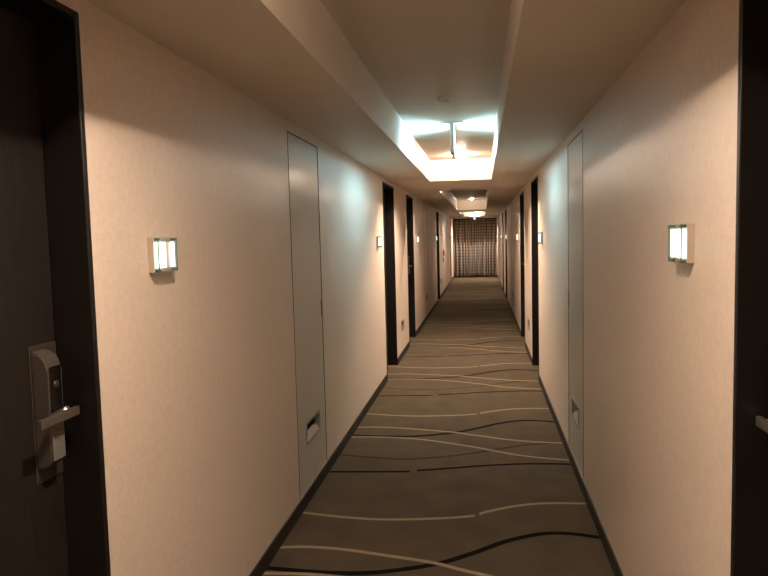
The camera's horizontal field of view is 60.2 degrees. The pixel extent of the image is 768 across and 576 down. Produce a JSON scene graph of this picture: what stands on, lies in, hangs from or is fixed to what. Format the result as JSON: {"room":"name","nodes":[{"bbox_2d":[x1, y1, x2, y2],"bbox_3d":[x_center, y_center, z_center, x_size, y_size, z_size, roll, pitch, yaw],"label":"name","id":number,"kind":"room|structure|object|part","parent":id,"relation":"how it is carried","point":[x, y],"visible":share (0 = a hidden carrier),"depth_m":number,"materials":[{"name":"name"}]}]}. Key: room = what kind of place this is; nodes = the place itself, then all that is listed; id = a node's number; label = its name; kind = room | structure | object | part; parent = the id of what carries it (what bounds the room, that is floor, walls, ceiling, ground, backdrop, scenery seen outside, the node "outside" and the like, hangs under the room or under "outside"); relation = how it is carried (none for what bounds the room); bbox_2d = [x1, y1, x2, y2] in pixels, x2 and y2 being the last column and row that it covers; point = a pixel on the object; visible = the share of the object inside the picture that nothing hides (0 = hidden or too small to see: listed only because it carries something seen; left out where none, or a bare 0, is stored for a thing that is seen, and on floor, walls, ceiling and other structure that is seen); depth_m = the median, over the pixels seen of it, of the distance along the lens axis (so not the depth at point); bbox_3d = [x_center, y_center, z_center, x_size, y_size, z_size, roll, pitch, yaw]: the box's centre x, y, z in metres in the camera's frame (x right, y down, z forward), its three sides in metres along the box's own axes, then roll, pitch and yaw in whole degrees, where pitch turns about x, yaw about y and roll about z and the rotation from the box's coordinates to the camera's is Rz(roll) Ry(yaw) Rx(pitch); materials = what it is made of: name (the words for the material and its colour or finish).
{"room":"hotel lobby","nodes":[
{"label":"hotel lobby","id":0,"kind":"room"},
{"bbox_2d":[56,0,453,575],"bbox_3d":[0.390,-0.370,10.568,0.300,2.132,27.420,-1,4,8],"label":"wall","id":1,"kind":"structure","parent":0,"point":[197,375],"depth_m":2.47,"materials":[{"name":"paint"}]},
{"bbox_2d":[0,0,110,575],"bbox_3d":[-0.882,0.379,1.337,0.148,2.088,0.870,-1,4,8],"label":"door","id":2,"kind":"structure","parent":1,"relation":"in","point":[54,518],"depth_m":1.67,"materials":[{"name":"brown wood"}]},
{"bbox_3d":[-0.863,0.316,1.695,0.003,0.349,0.103,-1,4,8],"label":"lock plate","id":3,"kind":"part","parent":2,"relation":"part of","materials":[{"name":"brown metal"}]},
{"bbox_3d":[-0.800,0.320,1.636,0.012,0.023,0.150,-1,4,8],"label":"lever handle","id":4,"kind":"part","parent":2,"relation":"part of","materials":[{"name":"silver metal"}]},
{"bbox_2d":[147,237,177,272],"bbox_3d":[-0.689,-0.104,2.075,0.040,0.108,0.126,-1,4,8],"label":"wall sconce","id":5,"kind":"object","parent":1,"relation":"attached to","point":[161,251],"visible":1,"depth_m":2.04,"materials":[{"name":"white glass"}]},
{"bbox_2d":[287,131,326,498],"bbox_3d":[-0.458,0.143,3.885,0.042,1.997,0.649,-1,4,8],"label":"panel","id":6,"kind":"object","parent":1,"relation":"attached to","point":[302,155],"visible":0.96,"depth_m":3.85,"materials":[{"name":"laminate"}]},
{"bbox_3d":[-0.434,0.857,3.953,0.027,0.038,0.288,-1,4,8],"label":"sloped plate","id":7,"kind":"part","parent":6,"relation":"part of","materials":[{"name":"metal"}]},
{"bbox_2d":[249,276,453,575],"bbox_3d":[0.568,0.653,10.623,0.009,0.076,27.420,-1,4,8],"label":"baseboard","id":8,"kind":"structure","parent":1,"relation":"attached to","point":[261,566],"depth_m":3.96,"materials":[{"name":"black wood"}]},
{"bbox_2d":[376,236,381,246],"bbox_3d":[-0.043,-0.452,6.479,0.040,0.108,0.126,-1,4,8],"label":"wall sconce","id":9,"kind":"object","parent":1,"relation":"attached to","point":[379,244],"visible":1,"depth_m":6.42,"materials":[{"name":"white glass"}]},
{"bbox_2d":[382,181,397,373],"bbox_3d":[0.000,-0.096,7.357,0.148,2.088,0.870,-1,4,8],"label":"door","id":10,"kind":"structure","parent":1,"relation":"in","point":[387,190],"depth_m":7.75,"materials":[{"name":"brown wood"}]},
{"bbox_2d":[401,319,403,331],"bbox_3d":[0.221,0.471,8.429,0.036,0.135,0.320,-1,4,8],"label":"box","id":11,"kind":"object","parent":1,"relation":"attached to","point":[402,321],"visible":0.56,"depth_m":8.53,"materials":[{"name":"metal"}]},
{"bbox_2d":[406,194,415,340],"bbox_3d":[0.318,-0.268,9.527,0.148,2.088,0.870,-1,4,8],"label":"door","id":12,"kind":"structure","parent":1,"relation":"in","point":[409,200],"depth_m":9.92,"materials":[{"name":"brown wood"}]},
{"bbox_2d":[423,204,428,314],"bbox_3d":[0.750,-0.507,12.122,0.042,1.997,0.649,-1,4,8],"label":"panel","id":13,"kind":"object","parent":1,"relation":"attached to","point":[424,206],"visible":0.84,"depth_m":12.13,"materials":[{"name":"paint"}]},
{"bbox_3d":[0.748,-0.504,12.122,0.039,1.992,0.638,-1,4,8],"label":"panel","id":14,"kind":"part","parent":13,"relation":"part of","materials":[{"name":"paint"}]},
{"bbox_2d":[436,211,439,298],"bbox_3d":[1.196,-0.740,15.515,0.148,2.088,0.870,-1,4,8],"label":"door","id":15,"kind":"structure","parent":1,"relation":"in","point":[437,213],"depth_m":15.91,"materials":[{"name":"brown wood"}]},
{"bbox_2d":[450,215,499,282],"bbox_3d":[2.925,-1.249,21.416,1.570,2.132,0.090,-1,4,8],"label":"door frame","id":16,"kind":"structure","parent":1,"relation":"attached to","point":[496,215],"depth_m":21.32,"materials":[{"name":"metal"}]},
{"bbox_2d":[86,0,685,218],"bbox_3d":[1.284,-1.612,10.339,2.170,0.335,27.820,-1,4,8],"label":"ceiling","id":17,"kind":"structure","parent":0,"point":[366,79],"depth_m":2.84,"materials":[{"name":"painted plaster"}]},
{"bbox_2d":[437,96,452,103],"bbox_3d":[0.383,-1.174,4.160,0.100,0.036,0.100,-1,4,8],"label":"smoke detector","id":18,"kind":"object","parent":17,"relation":"attached to","point":[444,99],"visible":1,"depth_m":4.13,"materials":[{"name":"white plastic"}]},
{"bbox_2d":[441,121,462,157],"bbox_3d":[0.545,-1.155,5.227,0.166,0.243,0.390,-1,4,8],"label":"exit sign","id":19,"kind":"object","parent":17,"relation":"attached to","point":[452,128],"visible":1,"depth_m":5.05,"materials":[{"name":"white plastic"}]},
{"bbox_3d":[0.521,-1.261,5.075,0.166,0.007,0.100,-1,4,8],"label":"ceiling plate","id":20,"kind":"part","parent":19,"relation":"part of","materials":[{"name":"white plastic"}]},
{"bbox_2d":[454,128,455,154],"bbox_3d":[0.558,-1.158,5.230,0.001,0.193,0.350,-1,4,8],"label":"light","id":21,"kind":"object","parent":19,"relation":"attached to","point":[454,128],"depth_m":5.19,"materials":[{"name":"white"}]},
{"bbox_2d":[456,154,464,157],"bbox_3d":[0.812,-1.405,7.069,0.101,0.032,0.101,-1,4,8],"label":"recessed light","id":22,"kind":"object","parent":17,"relation":"in","point":[457,155],"visible":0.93,"depth_m":7.03,"materials":[{"name":"white"}]},
{"bbox_2d":[453,218,496,276],"bbox_3d":[3.280,-1.452,23.859,1.553,2.103,0.162,-1,4,8],"label":"curtain","id":23,"kind":"object","parent":17,"relation":"hanging from","point":[475,241],"visible":1,"depth_m":23.86,"materials":[{"name":"black fabric"}]},
{"bbox_3d":[3.252,-2.482,23.779,1.550,0.036,0.036,-1,4,8],"label":"rail","id":24,"kind":"part","parent":23,"relation":"part of","materials":[{"name":"black metal"}]},
{"bbox_2d":[262,277,614,575],"bbox_3d":[1.342,0.704,10.514,1.870,0.052,27.420,-1,4,8],"label":"floor","id":25,"kind":"structure","parent":0,"point":[460,465],"depth_m":4.14,"materials":[{"name":"carpet"}]},
{"bbox_2d":[453,218,497,277],"bbox_3d":[3.312,-1.457,24.054,2.170,2.132,0.200,-1,4,8],"label":"wall","id":26,"kind":"structure","parent":0,"point":[466,218],"depth_m":24.06,"materials":[{"name":"paint"}]},
{"bbox_2d":[497,0,738,575],"bbox_3d":[2.240,-0.395,10.295,0.300,2.132,27.420,-1,4,8],"label":"wall","id":27,"kind":"structure","parent":0,"point":[660,145],"depth_m":2.19,"materials":[{"name":"paint"}]},
{"bbox_2d":[502,213,503,290],"bbox_3d":[3.210,-0.937,17.465,0.148,2.088,0.870,-1,4,8],"label":"door","id":28,"kind":"structure","parent":27,"relation":"in","point":[502,213],"depth_m":17.87,"materials":[{"name":"brown wood"}]},
{"bbox_2d":[505,209,506,297],"bbox_3d":[2.890,-0.765,15.285,0.148,2.088,0.870,-1,4,8],"label":"door","id":29,"kind":"structure","parent":27,"relation":"in","point":[506,209],"depth_m":15.69,"materials":[{"name":"brown wood"}]},
{"bbox_2d":[511,203,513,312],"bbox_3d":[2.395,-0.558,12.262,0.042,1.997,0.649,-1,4,8],"label":"panel","id":30,"kind":"object","parent":27,"relation":"attached to","point":[512,203],"visible":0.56,"depth_m":12.29,"materials":[{"name":"paint"}]},
{"bbox_2d":[520,190,524,336],"bbox_3d":[2.010,-0.291,9.278,0.148,2.088,0.870,-1,4,8],"label":"door","id":31,"kind":"structure","parent":27,"relation":"in","point":[522,268],"depth_m":9.68,"materials":[{"name":"brown wood"}]},
{"bbox_2d":[531,175,538,365],"bbox_3d":[1.692,-0.119,7.108,0.148,2.088,0.870,-1,4,8],"label":"door","id":32,"kind":"structure","parent":27,"relation":"in","point":[534,184],"depth_m":7.51,"materials":[{"name":"brown wood"}]},
{"bbox_2d":[538,232,542,243],"bbox_3d":[1.466,-0.470,6.226,0.040,0.108,0.126,-1,4,8],"label":"wall sconce","id":33,"kind":"object","parent":27,"relation":"attached to","point":[540,236],"visible":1,"depth_m":6.17,"materials":[{"name":"white glass"}]},
{"bbox_2d":[497,275,622,575],"bbox_3d":[2.112,0.632,10.395,0.009,0.076,27.420,-1,4,8],"label":"baseboard","id":34,"kind":"structure","parent":27,"relation":"attached to","point":[608,549],"depth_m":3.84,"materials":[{"name":"black wood"}]},
{"bbox_2d":[568,129,583,479],"bbox_3d":[1.195,0.088,4.074,0.042,1.997,0.649,-1,4,8],"label":"panel","id":35,"kind":"object","parent":27,"relation":"attached to","point":[575,147],"visible":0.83,"depth_m":4.05,"materials":[{"name":"laminate"}]},
{"bbox_3d":[1.212,0.808,4.149,0.027,0.038,0.288,-1,4,8],"label":"sloped plate","id":36,"kind":"part","parent":35,"relation":"part of","materials":[{"name":"metal"}]},
{"bbox_2d":[668,223,694,263],"bbox_3d":[0.824,-0.124,1.846,0.040,0.108,0.126,-1,4,8],"label":"wall sconce","id":37,"kind":"object","parent":27,"relation":"attached to","point":[682,235],"visible":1,"depth_m":1.79,"materials":[{"name":"white glass"}]},
{"bbox_2d":[730,0,767,575],"bbox_3d":[0.808,0.356,1.079,0.148,2.088,0.870,-1,4,8],"label":"door","id":38,"kind":"structure","parent":27,"relation":"in","point":[749,505],"depth_m":1.47,"materials":[{"name":"brown wood"}]},
{"bbox_3d":[0.815,0.298,1.388,0.012,0.023,0.150,-1,4,8],"label":"lever handle","id":39,"kind":"part","parent":38,"relation":"part of","materials":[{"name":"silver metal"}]}
]}

